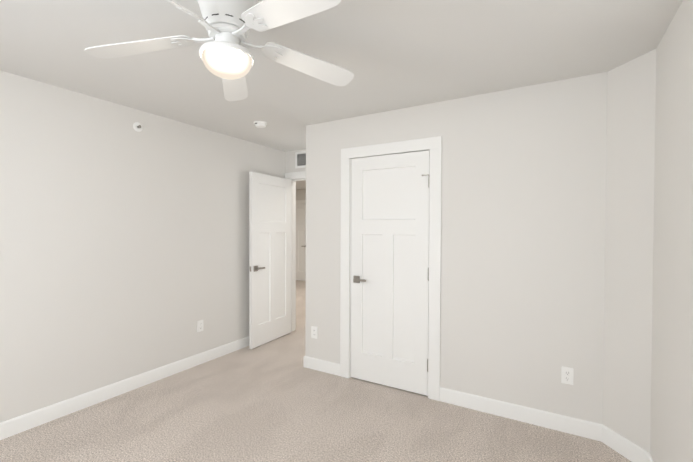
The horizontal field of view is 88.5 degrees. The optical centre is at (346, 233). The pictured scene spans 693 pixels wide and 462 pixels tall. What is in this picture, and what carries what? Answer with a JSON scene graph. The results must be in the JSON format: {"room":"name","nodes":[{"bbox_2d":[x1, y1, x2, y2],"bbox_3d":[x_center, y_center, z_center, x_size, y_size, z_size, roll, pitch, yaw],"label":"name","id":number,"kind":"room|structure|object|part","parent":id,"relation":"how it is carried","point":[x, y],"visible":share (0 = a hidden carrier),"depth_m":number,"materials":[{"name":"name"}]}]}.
{"room":"empty bedroom","nodes":[
{"label":"empty bedroom","id":0,"kind":"room"},
{"bbox_2d":[0,70,285,422],"bbox_3d":[-1.991,0.136,2.897,0.120,2.410,4.660,1,1,30],"label":"wall","id":1,"kind":"structure","parent":0,"point":[124,249],"depth_m":2.88,"materials":[{"name":"white paint"}]},
{"bbox_2d":[133,122,142,131],"bbox_3d":[-1.789,-0.921,3.067,0.034,0.082,0.082,1,1,30],"label":"sprinkler","id":2,"kind":"object","parent":1,"relation":"attached to","point":[137,127],"visible":1,"depth_m":3.06,"materials":[{"name":"white plastic"}]},
{"bbox_2d":[197,320,203,331],"bbox_3d":[-1.491,0.943,3.634,0.009,0.114,0.070,1,1,30],"label":"outlet","id":3,"kind":"object","parent":1,"relation":"attached to","point":[200,326],"visible":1,"depth_m":3.63,"materials":[{"name":"white plastic"}]},
{"bbox_2d":[0,336,653,461],"bbox_3d":[-0.397,1.305,1.960,3.600,0.110,4.400,1,1,30],"label":"baseboard","id":4,"kind":"structure","parent":1,"relation":"attached to","point":[622,445],"depth_m":2.64,"materials":[{"name":"white wood"}]},
{"bbox_2d":[286,149,305,172],"bbox_3d":[-0.369,0.118,4.576,0.970,2.410,0.120,1,1,30],"label":"wall","id":5,"kind":"structure","parent":0,"point":[290,161],"depth_m":4.70,"materials":[{"name":"white paint"}]},
{"bbox_2d":[249,172,291,348],"bbox_3d":[-0.915,0.303,4.388,0.127,2.018,0.766,1,1,27],"label":"entry door","id":6,"kind":"structure","parent":5,"relation":"in","point":[270,253],"depth_m":4.33,"materials":[{"name":"white wood"}]},
{"bbox_2d":[285,171,305,331],"bbox_3d":[-0.400,0.260,4.596,0.964,2.125,0.156,1,1,30],"label":"door frame","id":7,"kind":"structure","parent":5,"relation":"attached to","point":[293,262],"depth_m":4.79,"materials":[{"name":"white wood"}]},
{"bbox_2d":[295,151,305,167],"bbox_3d":[-0.424,-0.956,4.521,0.570,0.210,0.008,1,1,30],"label":"air vent","id":8,"kind":"object","parent":5,"relation":"in","point":[300,159],"visible":0.31,"depth_m":4.62,"materials":[{"name":"white metal"}]},
{"bbox_2d":[296,189,305,199],"bbox_3d":[0.055,0.062,8.713,6.500,2.410,0.120,1,1,30],"label":"wall","id":9,"kind":"structure","parent":0,"point":[300,194],"depth_m":9.36,"materials":[{"name":"white paint"}]},
{"bbox_2d":[296,204,305,280],"bbox_3d":[-1.324,0.230,9.478,0.766,2.018,0.127,1,1,30],"label":"hall door","id":10,"kind":"structure","parent":9,"relation":"in","point":[300,242],"depth_m":9.40,"materials":[{"name":"white wood"}]},
{"bbox_2d":[296,200,305,203],"bbox_3d":[-1.334,0.186,9.452,0.964,2.130,0.018,1,1,30],"label":"door frame","id":11,"kind":"structure","parent":9,"relation":"attached to","point":[300,201],"depth_m":9.35,"materials":[{"name":"white wood"}]},
{"bbox_2d":[0,280,630,461],"bbox_3d":[-1.372,1.368,4.741,8.340,0.100,8.440,1,1,30],"label":"floor","id":12,"kind":"structure","parent":0,"point":[274,400],"depth_m":2.50,"materials":[{"name":"carpet"}]},
{"bbox_2d":[0,0,682,189],"bbox_3d":[-1.363,-1.142,4.705,8.340,0.100,8.440,1,1,30],"label":"ceiling","id":13,"kind":"structure","parent":0,"point":[390,55],"depth_m":2.07,"materials":[{"name":"white paint"}]},
{"bbox_2d":[84,0,353,100],"bbox_3d":[-0.514,-0.864,1.513,1.207,0.360,1.201,1,1,30],"label":"ceiling fan","id":14,"kind":"object","parent":13,"relation":"hanging from","point":[226,56],"visible":1,"depth_m":1.50,"materials":[{"name":"white"}]},
{"bbox_3d":[-0.519,-0.724,1.551,0.210,0.078,0.210,1,1,30],"label":"glass","id":15,"kind":"part","parent":14,"relation":"part of","materials":[{"name":"white glass"}]},
{"bbox_2d":[253,121,266,127],"bbox_3d":[-0.836,-1.052,3.449,0.132,0.042,0.132,1,1,30],"label":"smoke detector","id":16,"kind":"object","parent":13,"relation":"attached to","point":[260,124],"visible":1,"depth_m":3.41,"materials":[{"name":"white plastic"}]},
{"bbox_2d":[305,72,607,423],"bbox_3d":[0.669,0.144,2.990,2.430,2.410,0.120,1,1,30],"label":"wall","id":17,"kind":"structure","parent":0,"point":[523,239],"depth_m":2.61,"materials":[{"name":"white paint"}]},
{"bbox_2d":[311,326,316,338],"bbox_3d":[-0.318,0.974,3.506,0.070,0.114,0.009,1,1,30],"label":"outlet","id":18,"kind":"object","parent":17,"relation":"attached to","point":[313,332],"visible":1,"depth_m":3.50,"materials":[{"name":"white plastic"}]},
{"bbox_2d":[351,150,429,395],"bbox_3d":[0.370,0.325,3.119,0.743,2.018,0.127,1,1,30],"label":"closet door","id":19,"kind":"structure","parent":17,"relation":"in","point":[389,265],"depth_m":3.09,"materials":[{"name":"white wood"}]},
{"bbox_2d":[340,136,441,400],"bbox_3d":[0.387,0.319,3.158,0.780,2.053,0.120,1,1,30],"label":"door frame","id":20,"kind":"structure","parent":17,"relation":"attached to","point":[350,252],"depth_m":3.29,"materials":[{"name":"white wood"}]},
{"bbox_2d":[561,366,573,384],"bbox_3d":[1.508,0.970,2.430,0.070,0.114,0.009,1,1,30],"label":"outlet","id":21,"kind":"object","parent":17,"relation":"attached to","point":[567,373],"visible":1,"depth_m":2.43,"materials":[{"name":"white plastic"}]},
{"bbox_2d":[603,49,655,452],"bbox_3d":[1.796,0.159,2.193,0.320,2.410,0.350,1,1,30],"label":"wall","id":22,"kind":"structure","parent":0,"point":[630,164],"depth_m":2.16,"materials":[{"name":"white paint"}]},
{"bbox_2d":[650,0,692,461],"bbox_3d":[0.912,0.180,0.496,0.120,2.410,3.470,1,1,30],"label":"wall","id":23,"kind":"structure","parent":0,"point":[671,433],"depth_m":1.67,"materials":[{"name":"white paint"}]}
]}

